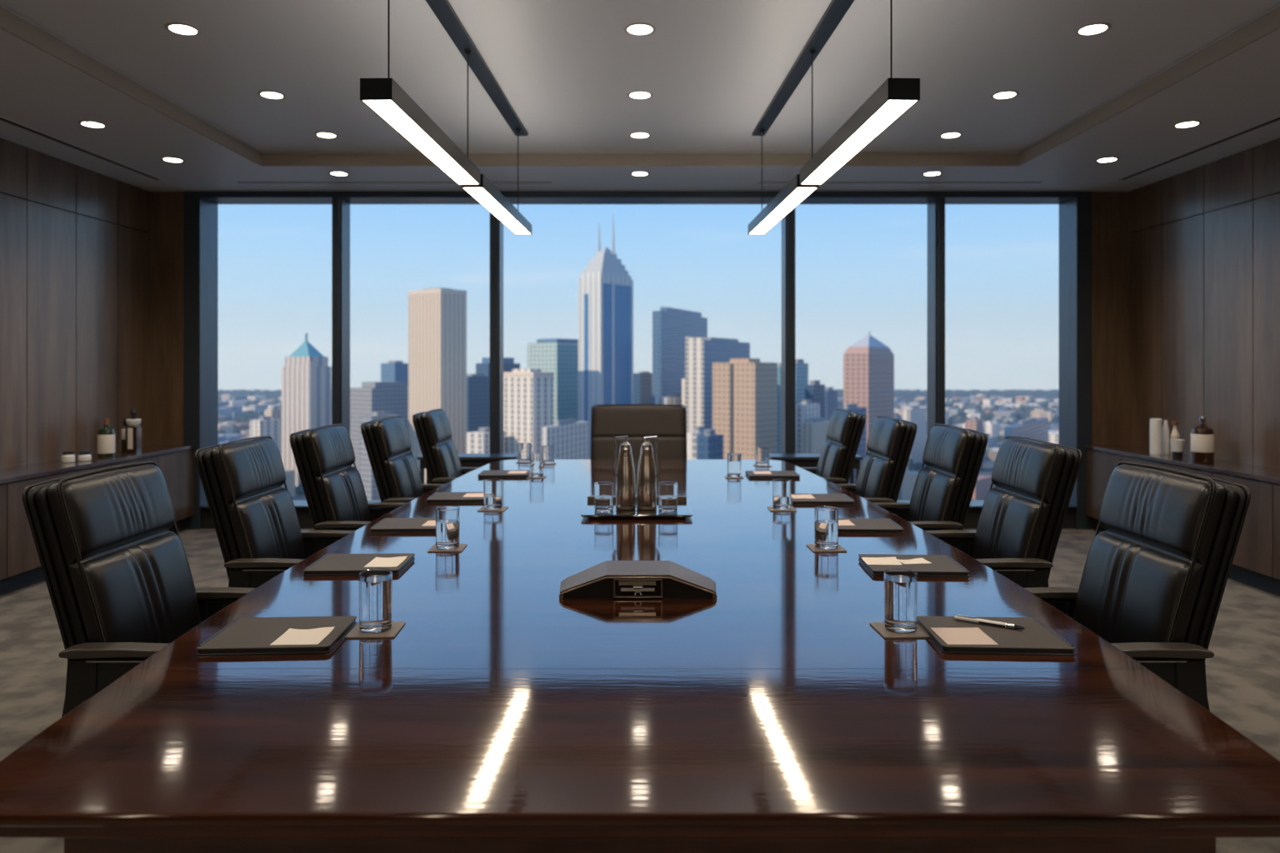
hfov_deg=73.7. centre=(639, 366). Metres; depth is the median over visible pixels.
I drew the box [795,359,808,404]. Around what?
office building
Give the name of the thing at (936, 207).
trim
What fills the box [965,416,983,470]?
building
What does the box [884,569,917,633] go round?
water glass
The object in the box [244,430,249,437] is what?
building
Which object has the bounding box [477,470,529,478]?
leather folder
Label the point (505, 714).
conference table
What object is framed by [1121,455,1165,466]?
base cabinet
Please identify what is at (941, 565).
leather folder
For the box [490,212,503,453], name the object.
trim
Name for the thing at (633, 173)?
recessed light
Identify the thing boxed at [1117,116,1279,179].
ceiling vent
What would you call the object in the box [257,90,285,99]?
recessed light
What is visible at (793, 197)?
diffuser
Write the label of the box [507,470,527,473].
note card
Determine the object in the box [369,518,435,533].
leather folder
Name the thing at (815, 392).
office building
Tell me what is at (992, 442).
building
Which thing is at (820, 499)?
leather folder
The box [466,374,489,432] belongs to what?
office building
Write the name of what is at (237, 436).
building
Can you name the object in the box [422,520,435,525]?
note card
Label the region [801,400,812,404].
building roof
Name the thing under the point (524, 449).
water glass
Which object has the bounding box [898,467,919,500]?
building
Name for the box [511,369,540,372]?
plant
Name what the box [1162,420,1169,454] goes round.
bottle
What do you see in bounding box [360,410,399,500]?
building
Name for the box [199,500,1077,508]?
trim
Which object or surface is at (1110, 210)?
wall
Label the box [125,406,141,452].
decanter
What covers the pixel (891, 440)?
office chair
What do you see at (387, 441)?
office chair
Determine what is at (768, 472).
note card
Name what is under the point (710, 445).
building
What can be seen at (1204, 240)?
wall
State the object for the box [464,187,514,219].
diffuser
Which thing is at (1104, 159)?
recessed light
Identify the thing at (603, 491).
glass
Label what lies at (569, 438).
building
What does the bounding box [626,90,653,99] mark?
recessed light
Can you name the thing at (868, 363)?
office tower
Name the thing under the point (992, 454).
building
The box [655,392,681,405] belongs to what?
building
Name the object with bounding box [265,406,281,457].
building
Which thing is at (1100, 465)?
base cabinet
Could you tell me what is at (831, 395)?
office building
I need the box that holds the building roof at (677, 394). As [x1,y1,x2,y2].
[666,392,681,396]
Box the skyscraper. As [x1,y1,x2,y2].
[578,213,633,459]
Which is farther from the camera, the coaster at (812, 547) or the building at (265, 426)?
the building at (265, 426)
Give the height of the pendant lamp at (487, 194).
0.709 m
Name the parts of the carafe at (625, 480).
handle, lever, lid, spout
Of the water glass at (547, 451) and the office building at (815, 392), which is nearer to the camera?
the water glass at (547, 451)
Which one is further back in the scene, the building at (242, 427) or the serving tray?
the building at (242, 427)
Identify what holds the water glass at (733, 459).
on the coaster at (726, 477)
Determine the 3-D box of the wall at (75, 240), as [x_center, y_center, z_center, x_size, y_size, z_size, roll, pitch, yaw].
[-4.510,-0.205,2.235,0.300,3.310,11.470,0,0,0]
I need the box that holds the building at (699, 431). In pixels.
[686,426,705,459]
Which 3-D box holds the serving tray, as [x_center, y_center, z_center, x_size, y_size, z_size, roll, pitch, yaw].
[-0.015,0.677,4.106,0.512,0.045,0.422,0,0,0]
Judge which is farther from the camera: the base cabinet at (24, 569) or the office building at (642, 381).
the office building at (642, 381)
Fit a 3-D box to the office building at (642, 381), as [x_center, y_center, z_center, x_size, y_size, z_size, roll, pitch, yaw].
[4.353,58.245,872.538,8.579,106.411,25.120,0,0,38]
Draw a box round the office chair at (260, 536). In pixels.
[195,435,354,588]
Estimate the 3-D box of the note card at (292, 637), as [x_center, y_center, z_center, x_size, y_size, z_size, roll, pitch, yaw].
[-0.850,0.680,2.155,0.116,0.005,0.128,0,0,-2]
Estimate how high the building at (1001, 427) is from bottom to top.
11.971 m
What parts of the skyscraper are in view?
glass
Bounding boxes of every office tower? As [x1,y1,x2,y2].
[281,333,331,486]
[408,287,466,484]
[527,338,578,425]
[652,306,707,404]
[681,336,749,432]
[712,358,777,459]
[843,331,894,453]
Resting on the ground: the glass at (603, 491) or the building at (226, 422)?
the building at (226, 422)
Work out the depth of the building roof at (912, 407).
975.09 m
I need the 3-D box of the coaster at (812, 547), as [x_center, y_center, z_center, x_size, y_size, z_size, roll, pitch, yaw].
[0.716,0.698,3.280,0.128,0.004,0.128,0,0,-2]
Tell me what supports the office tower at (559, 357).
on the ground
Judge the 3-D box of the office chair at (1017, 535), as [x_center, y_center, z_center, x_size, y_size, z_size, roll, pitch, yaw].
[1.415,0.878,3.640,0.707,1.143,0.646,0,0,0]
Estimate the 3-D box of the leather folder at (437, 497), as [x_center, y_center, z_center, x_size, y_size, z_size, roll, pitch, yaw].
[-0.945,0.690,4.510,0.320,0.021,0.256,0,0,-2]
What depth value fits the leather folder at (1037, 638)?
2.15 m
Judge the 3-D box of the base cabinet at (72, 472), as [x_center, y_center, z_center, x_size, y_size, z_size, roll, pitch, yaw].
[-4.164,1.089,6.195,0.388,0.722,0.558,0,0,0]
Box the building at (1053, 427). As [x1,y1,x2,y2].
[1048,423,1059,430]
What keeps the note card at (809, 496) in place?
on the leather folder at (820, 499)
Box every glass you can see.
[359,569,392,633]
[435,505,459,549]
[483,479,502,509]
[517,443,531,462]
[529,453,543,477]
[541,445,554,464]
[594,481,613,511]
[658,481,677,511]
[727,453,740,477]
[755,447,769,465]
[772,479,791,509]
[814,505,838,549]
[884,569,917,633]
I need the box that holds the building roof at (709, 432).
[705,429,715,435]
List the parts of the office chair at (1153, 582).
armrest, arm trim, backrest, arm trim, armrest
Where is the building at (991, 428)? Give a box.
[983,421,999,436]
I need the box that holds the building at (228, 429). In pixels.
[218,425,233,434]
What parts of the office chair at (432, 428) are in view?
backrest, armrest, armrest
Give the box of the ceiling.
[0,0,1279,191]
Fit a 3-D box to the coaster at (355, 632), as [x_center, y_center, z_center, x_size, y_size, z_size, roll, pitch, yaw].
[-0.700,0.698,2.260,0.128,0.004,0.128,0,0,-2]
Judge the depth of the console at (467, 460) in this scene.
7.10 m
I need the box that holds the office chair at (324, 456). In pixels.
[289,424,405,530]
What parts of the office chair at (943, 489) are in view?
armrest, armrest, backrest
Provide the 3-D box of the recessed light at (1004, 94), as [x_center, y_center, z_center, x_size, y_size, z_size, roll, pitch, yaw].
[2.240,-1.667,5.240,0.160,0.006,0.160,0,0,0]
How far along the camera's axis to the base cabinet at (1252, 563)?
5.50 m
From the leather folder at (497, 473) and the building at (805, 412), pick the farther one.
the building at (805, 412)
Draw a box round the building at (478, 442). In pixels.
[466,427,504,453]
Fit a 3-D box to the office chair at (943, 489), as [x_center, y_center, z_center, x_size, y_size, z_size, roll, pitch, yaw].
[1.371,0.878,4.450,0.707,1.143,0.646,0,0,0]
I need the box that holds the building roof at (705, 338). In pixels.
[704,337,738,342]
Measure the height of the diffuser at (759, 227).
0.008 m
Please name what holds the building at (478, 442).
on the ground
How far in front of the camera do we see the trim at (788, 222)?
7.60 m
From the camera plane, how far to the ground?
924.10 m
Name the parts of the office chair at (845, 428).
armrest, armrest, backrest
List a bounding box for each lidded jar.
[61,450,74,463]
[77,451,91,461]
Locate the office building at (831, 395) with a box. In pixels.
[825,387,837,419]
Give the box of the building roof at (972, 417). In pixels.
[970,416,977,419]
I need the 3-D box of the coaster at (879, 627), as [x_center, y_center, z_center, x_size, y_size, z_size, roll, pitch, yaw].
[0.690,0.698,2.260,0.128,0.004,0.128,0,0,-2]
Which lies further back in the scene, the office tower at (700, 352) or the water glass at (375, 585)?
the office tower at (700, 352)
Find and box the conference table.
[0,460,1279,852]
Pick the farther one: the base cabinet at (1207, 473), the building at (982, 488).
the building at (982, 488)
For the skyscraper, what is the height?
241.333 m
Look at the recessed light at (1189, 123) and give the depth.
5.49 m
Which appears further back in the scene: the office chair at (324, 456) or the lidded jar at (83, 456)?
the lidded jar at (83, 456)
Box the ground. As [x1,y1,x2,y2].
[233,400,1059,500]
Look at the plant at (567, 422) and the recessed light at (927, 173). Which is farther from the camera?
the plant at (567, 422)
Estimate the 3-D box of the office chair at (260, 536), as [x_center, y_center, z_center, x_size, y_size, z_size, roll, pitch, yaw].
[-1.427,0.878,3.640,0.707,1.143,0.646,0,0,0]
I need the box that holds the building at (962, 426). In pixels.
[955,423,964,428]
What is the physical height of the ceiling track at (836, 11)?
0.040 m
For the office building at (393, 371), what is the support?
on the ground
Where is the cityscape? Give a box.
[218,389,1059,500]
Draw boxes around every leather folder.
[196,615,356,655]
[303,553,414,575]
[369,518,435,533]
[425,492,484,503]
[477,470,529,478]
[745,470,799,478]
[790,494,854,504]
[838,518,904,533]
[858,554,969,577]
[916,615,1074,655]
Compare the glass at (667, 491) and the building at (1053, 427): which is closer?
the glass at (667, 491)
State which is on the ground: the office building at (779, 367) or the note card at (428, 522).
the office building at (779, 367)
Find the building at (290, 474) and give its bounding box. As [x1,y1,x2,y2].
[280,469,294,497]
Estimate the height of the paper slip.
0.004 m
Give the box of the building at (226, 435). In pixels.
[218,434,235,439]
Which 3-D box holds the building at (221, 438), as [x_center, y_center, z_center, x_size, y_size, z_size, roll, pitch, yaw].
[-565.085,102.737,1152.261,25.012,17.427,30.995,0,0,-38]
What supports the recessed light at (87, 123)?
in the ceiling
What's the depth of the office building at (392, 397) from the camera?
774.38 m
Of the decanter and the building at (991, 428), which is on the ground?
the building at (991, 428)
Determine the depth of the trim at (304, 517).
7.62 m
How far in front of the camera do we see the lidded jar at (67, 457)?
6.18 m
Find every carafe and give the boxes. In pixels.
[612,435,635,510]
[636,435,659,510]
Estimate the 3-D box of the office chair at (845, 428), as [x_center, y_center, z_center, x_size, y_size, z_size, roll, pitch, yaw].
[1.205,0.878,6.100,0.707,1.143,0.646,0,0,0]
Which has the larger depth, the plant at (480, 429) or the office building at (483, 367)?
the office building at (483, 367)
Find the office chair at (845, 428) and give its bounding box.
[800,409,865,484]
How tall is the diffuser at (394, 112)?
0.008 m
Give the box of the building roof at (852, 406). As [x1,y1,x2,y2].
[843,403,856,409]
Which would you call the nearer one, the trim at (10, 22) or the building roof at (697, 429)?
the trim at (10, 22)
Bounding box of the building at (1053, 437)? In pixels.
[1048,430,1059,444]
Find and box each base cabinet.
[0,472,66,596]
[0,484,6,579]
[64,463,116,475]
[114,455,158,465]
[157,449,193,533]
[1086,449,1122,532]
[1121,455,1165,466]
[1163,463,1215,477]
[1213,472,1279,596]
[1273,484,1279,579]
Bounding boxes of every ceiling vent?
[0,116,162,179]
[236,181,551,183]
[758,181,1043,183]
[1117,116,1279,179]
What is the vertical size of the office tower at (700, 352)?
136.325 m
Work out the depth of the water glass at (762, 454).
5.96 m
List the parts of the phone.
edge trim, control panel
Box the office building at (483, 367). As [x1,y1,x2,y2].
[475,357,519,376]
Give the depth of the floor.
4.22 m
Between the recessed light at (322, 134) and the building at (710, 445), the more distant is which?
the building at (710, 445)
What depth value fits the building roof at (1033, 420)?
871.29 m
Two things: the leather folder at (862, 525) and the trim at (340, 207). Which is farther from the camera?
the trim at (340, 207)
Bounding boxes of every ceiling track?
[425,0,528,135]
[751,0,854,135]
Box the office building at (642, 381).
[633,371,652,404]
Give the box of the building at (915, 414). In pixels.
[901,405,926,463]
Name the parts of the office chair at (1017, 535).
armrest, arm trim, arm trim, armrest, backrest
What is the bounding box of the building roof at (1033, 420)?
[1019,417,1036,424]
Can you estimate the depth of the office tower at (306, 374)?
794.29 m
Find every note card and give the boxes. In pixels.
[270,626,334,644]
[363,556,406,567]
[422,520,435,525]
[462,493,483,497]
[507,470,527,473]
[752,470,771,474]
[790,494,814,498]
[838,520,855,525]
[861,556,902,564]
[930,627,998,644]
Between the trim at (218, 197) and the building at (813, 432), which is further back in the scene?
the building at (813, 432)
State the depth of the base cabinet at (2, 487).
5.33 m
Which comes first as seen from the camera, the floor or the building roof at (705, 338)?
the floor
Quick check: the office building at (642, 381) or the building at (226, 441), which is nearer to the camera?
the office building at (642, 381)
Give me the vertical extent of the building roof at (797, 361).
4.000 m
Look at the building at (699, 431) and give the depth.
482.35 m
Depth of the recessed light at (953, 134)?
6.15 m
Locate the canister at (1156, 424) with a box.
[1150,418,1162,454]
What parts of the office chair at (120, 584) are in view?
armrest, arm trim, backrest, arm trim, armrest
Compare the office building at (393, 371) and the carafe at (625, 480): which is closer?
the carafe at (625, 480)
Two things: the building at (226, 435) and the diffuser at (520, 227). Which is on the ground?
the building at (226, 435)
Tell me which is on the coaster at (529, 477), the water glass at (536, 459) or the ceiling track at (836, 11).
the water glass at (536, 459)
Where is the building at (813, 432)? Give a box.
[801,417,829,453]
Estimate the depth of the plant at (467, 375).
772.30 m
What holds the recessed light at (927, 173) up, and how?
in the ceiling
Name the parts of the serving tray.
plate, handle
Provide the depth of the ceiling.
4.95 m
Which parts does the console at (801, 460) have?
leg, leg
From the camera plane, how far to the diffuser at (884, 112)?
3.59 m
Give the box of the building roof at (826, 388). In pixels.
[825,387,833,390]
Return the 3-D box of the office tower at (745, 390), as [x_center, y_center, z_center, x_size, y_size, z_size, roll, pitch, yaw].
[76.590,52.795,623.236,36.413,117.309,30.812,0,0,40]
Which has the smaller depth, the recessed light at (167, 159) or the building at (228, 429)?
the recessed light at (167, 159)
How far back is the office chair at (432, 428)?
5.87 m
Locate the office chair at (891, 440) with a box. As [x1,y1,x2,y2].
[835,415,917,503]
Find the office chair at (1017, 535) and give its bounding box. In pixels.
[925,435,1082,588]
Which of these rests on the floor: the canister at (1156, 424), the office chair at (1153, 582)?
the office chair at (1153, 582)
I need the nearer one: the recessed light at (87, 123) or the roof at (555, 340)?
the recessed light at (87, 123)
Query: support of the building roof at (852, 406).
on the building at (862, 450)
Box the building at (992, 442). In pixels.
[985,435,996,452]
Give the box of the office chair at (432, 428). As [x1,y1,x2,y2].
[412,409,479,484]
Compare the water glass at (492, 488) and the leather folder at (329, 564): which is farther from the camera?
the water glass at (492, 488)
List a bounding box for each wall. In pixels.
[0,137,150,469]
[150,191,1129,529]
[1129,137,1279,469]
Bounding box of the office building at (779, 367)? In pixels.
[777,362,781,453]
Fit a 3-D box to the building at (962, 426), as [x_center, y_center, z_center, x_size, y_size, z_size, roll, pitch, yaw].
[518.483,100.935,1352.105,22.325,21.031,37.065,0,0,42]
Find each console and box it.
[417,453,518,484]
[769,453,862,484]
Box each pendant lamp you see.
[360,0,480,184]
[461,132,531,234]
[748,132,818,234]
[799,0,919,184]
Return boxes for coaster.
[344,621,405,639]
[427,544,467,552]
[477,506,508,511]
[526,475,546,479]
[725,475,743,479]
[752,465,771,467]
[767,506,796,511]
[805,544,847,552]
[869,622,929,639]
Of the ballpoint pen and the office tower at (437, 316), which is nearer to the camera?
the ballpoint pen
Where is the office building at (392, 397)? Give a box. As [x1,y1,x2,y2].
[350,381,408,473]
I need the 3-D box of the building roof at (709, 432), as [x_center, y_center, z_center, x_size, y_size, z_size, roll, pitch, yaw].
[36.854,34.594,448.430,2.807,3.000,6.268,0,0,35]
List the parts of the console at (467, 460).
leg, leg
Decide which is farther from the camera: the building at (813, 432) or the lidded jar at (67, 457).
the building at (813, 432)
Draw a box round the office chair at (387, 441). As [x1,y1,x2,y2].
[360,415,444,503]
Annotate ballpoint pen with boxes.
[954,614,1024,629]
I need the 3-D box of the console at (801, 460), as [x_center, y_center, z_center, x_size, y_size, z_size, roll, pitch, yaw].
[1.470,1.100,7.220,0.760,0.700,0.280,0,0,0]
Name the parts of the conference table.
moulding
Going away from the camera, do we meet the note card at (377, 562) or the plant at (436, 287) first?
the note card at (377, 562)
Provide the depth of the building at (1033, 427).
873.00 m
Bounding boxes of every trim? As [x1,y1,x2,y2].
[0,5,1279,165]
[183,191,218,529]
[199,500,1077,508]
[200,191,1076,204]
[201,508,1074,529]
[331,196,349,435]
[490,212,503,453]
[781,207,795,453]
[927,196,944,436]
[1059,191,1091,529]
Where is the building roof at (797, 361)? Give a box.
[795,359,804,363]
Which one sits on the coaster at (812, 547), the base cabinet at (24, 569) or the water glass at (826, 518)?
the water glass at (826, 518)
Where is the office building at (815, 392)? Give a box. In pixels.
[805,380,824,419]
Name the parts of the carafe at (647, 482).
spout, lid, lever, handle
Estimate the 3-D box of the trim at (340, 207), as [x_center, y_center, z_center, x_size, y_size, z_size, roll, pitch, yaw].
[-2.700,-0.130,7.697,0.090,2.760,0.245,0,0,0]
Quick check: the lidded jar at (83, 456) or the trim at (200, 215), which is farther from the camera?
the trim at (200, 215)
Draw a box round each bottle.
[97,419,114,457]
[121,419,127,451]
[1162,420,1169,454]
[1170,421,1179,454]
[1190,416,1214,463]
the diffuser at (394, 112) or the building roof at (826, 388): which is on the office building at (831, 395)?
the building roof at (826, 388)
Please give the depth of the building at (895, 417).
1579.64 m
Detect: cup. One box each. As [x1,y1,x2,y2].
[1170,439,1184,458]
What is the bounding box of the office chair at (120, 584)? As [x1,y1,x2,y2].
[21,460,255,717]
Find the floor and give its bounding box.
[0,529,1279,852]
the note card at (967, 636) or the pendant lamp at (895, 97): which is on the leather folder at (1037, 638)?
the note card at (967, 636)
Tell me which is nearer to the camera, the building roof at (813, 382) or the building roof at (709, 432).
the building roof at (709, 432)
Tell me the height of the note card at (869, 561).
0.006 m
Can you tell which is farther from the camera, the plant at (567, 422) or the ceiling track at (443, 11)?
the plant at (567, 422)
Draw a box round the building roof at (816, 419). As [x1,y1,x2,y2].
[811,417,824,422]
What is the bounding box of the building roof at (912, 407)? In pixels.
[909,405,919,409]
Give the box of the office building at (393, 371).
[380,360,408,387]
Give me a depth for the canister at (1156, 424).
6.74 m
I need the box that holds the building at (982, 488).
[970,475,993,500]
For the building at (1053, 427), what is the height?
19.997 m
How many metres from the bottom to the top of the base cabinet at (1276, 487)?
0.722 m
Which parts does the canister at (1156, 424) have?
canister lid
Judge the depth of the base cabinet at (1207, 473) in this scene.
6.15 m
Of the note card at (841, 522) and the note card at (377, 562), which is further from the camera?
the note card at (841, 522)
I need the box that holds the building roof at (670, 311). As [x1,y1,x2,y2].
[660,306,701,317]
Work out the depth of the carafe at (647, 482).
4.03 m
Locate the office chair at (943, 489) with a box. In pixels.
[873,424,988,530]
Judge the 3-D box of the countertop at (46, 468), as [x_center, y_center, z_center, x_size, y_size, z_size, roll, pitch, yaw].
[-4.159,0.713,5.022,0.401,0.030,5.145,0,0,0]
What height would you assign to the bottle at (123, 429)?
0.262 m
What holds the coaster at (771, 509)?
on the conference table
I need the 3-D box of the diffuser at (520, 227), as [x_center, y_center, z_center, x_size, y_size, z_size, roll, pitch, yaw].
[-0.852,-0.963,5.910,0.102,0.008,0.528,0,0,2]
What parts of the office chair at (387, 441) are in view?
backrest, armrest, armrest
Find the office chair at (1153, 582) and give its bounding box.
[1024,460,1250,711]
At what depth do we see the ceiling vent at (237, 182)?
7.21 m
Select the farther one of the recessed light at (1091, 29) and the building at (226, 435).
the building at (226, 435)
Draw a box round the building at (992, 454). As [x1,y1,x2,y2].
[988,450,998,460]
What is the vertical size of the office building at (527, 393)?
109.634 m
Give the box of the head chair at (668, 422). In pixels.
[590,404,686,459]
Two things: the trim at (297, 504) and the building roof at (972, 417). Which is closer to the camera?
the trim at (297, 504)
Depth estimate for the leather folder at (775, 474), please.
5.38 m
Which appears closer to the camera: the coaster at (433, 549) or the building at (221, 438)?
the coaster at (433, 549)
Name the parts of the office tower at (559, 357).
glass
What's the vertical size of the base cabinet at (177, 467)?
0.722 m
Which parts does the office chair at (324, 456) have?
backrest, armrest, armrest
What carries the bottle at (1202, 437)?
on the countertop at (1233, 468)
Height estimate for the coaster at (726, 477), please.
0.004 m
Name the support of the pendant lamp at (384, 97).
hanging from the ceiling track at (443, 11)
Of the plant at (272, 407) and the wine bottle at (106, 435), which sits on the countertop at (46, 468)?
the wine bottle at (106, 435)
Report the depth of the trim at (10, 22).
6.30 m
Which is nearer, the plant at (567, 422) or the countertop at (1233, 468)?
the countertop at (1233, 468)
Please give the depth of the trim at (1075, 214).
7.60 m
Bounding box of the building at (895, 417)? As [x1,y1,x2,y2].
[894,415,901,419]
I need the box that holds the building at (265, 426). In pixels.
[250,416,279,452]
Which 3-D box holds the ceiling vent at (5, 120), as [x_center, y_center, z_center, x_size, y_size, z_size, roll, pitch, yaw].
[-4.013,-1.558,3.810,0.055,0.005,6.620,0,0,0]
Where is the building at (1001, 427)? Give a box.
[999,424,1010,432]
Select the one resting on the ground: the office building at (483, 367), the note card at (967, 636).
the office building at (483, 367)
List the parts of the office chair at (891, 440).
armrest, armrest, backrest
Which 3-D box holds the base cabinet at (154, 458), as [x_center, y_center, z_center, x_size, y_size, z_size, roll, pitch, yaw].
[-4.164,1.089,6.755,0.388,0.722,0.558,0,0,0]
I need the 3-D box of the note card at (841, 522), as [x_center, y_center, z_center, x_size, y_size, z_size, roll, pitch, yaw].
[0.870,0.680,3.720,0.110,0.004,0.120,0,0,0]
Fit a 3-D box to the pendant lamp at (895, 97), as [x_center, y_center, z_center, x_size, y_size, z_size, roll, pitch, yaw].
[0.923,-1.312,3.780,0.116,0.709,1.440,0,0,-2]
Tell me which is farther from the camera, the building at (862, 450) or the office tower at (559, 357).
the office tower at (559, 357)
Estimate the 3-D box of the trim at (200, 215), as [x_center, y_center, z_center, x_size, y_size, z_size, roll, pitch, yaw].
[-3.987,-0.055,7.755,0.145,3.010,0.330,0,0,0]
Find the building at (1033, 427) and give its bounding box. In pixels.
[1004,417,1048,442]
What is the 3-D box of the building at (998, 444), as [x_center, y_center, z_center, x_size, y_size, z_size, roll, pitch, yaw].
[497.992,106.754,1154.211,32.702,9.391,17.753,0,0,-38]
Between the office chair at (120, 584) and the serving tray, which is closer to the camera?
the office chair at (120, 584)
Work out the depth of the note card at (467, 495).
4.52 m
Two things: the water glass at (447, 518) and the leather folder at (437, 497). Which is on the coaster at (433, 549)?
the water glass at (447, 518)
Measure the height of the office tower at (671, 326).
168.481 m
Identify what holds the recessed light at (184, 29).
in the ceiling
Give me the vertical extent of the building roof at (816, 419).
3.000 m
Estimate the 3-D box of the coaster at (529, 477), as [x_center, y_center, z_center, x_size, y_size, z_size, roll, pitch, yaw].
[-0.652,0.698,5.380,0.112,0.004,0.112,0,0,3]
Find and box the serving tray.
[580,495,692,519]
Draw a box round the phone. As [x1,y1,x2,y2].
[559,560,716,599]
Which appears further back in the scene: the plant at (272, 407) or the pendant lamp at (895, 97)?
the plant at (272, 407)
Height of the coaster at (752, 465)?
0.004 m
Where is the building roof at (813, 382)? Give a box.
[810,380,819,384]
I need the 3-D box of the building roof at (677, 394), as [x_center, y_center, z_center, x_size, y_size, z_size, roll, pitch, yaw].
[29.930,24.516,740.430,5.427,3.000,16.152,0,0,35]
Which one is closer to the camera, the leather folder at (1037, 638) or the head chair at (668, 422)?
the leather folder at (1037, 638)
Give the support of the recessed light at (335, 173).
in the ceiling
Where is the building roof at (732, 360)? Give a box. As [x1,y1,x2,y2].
[730,358,759,362]
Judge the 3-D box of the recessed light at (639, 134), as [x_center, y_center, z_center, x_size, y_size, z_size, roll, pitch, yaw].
[0.000,-1.667,6.150,0.160,0.006,0.160,0,0,0]
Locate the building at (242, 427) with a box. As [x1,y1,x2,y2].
[228,423,249,430]
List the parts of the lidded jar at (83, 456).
jar lid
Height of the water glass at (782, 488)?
0.139 m
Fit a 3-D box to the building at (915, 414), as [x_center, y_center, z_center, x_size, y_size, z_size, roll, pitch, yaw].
[314.600,78.346,978.142,9.324,66.208,62.182,0,0,35]
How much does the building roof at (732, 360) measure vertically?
2.930 m
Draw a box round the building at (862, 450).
[833,403,866,484]
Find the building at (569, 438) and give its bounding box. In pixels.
[541,418,588,459]
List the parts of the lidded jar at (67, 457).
jar lid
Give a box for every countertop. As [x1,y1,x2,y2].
[0,445,194,484]
[1085,445,1279,484]
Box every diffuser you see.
[363,100,478,184]
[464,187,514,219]
[502,220,529,234]
[750,220,777,234]
[765,187,815,219]
[801,100,916,184]
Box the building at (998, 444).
[996,442,1001,448]
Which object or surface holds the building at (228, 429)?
on the ground
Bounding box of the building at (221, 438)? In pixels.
[218,435,234,442]
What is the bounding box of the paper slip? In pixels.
[897,558,931,564]
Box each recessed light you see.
[78,120,107,128]
[160,157,184,162]
[164,22,200,35]
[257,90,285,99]
[315,131,338,138]
[328,171,349,175]
[624,22,655,35]
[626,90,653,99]
[629,131,650,138]
[630,171,649,175]
[921,171,942,175]
[939,131,962,138]
[990,90,1019,99]
[1075,22,1111,35]
[1095,157,1119,162]
[1172,120,1201,128]
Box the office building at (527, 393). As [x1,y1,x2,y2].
[503,369,554,453]
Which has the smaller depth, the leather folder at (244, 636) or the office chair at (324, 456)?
the leather folder at (244, 636)
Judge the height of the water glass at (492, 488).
0.139 m
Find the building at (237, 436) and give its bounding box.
[218,433,245,439]
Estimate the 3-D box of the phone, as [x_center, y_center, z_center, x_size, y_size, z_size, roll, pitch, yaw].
[-0.006,0.664,2.662,0.486,0.072,0.196,0,0,0]
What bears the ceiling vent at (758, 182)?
in the ceiling
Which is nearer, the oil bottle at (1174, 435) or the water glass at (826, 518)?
the water glass at (826, 518)
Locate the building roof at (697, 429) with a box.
[695,426,705,432]
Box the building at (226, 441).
[218,440,236,444]
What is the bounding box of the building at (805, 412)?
[795,400,819,453]
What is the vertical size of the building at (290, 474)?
25.264 m
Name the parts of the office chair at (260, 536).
backrest, armrest, arm trim, arm trim, armrest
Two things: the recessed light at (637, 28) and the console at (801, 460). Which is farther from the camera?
the console at (801, 460)
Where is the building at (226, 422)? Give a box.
[218,421,236,424]
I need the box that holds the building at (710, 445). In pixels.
[696,429,723,459]
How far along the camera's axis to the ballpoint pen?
2.25 m
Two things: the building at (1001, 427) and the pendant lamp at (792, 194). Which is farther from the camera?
the building at (1001, 427)

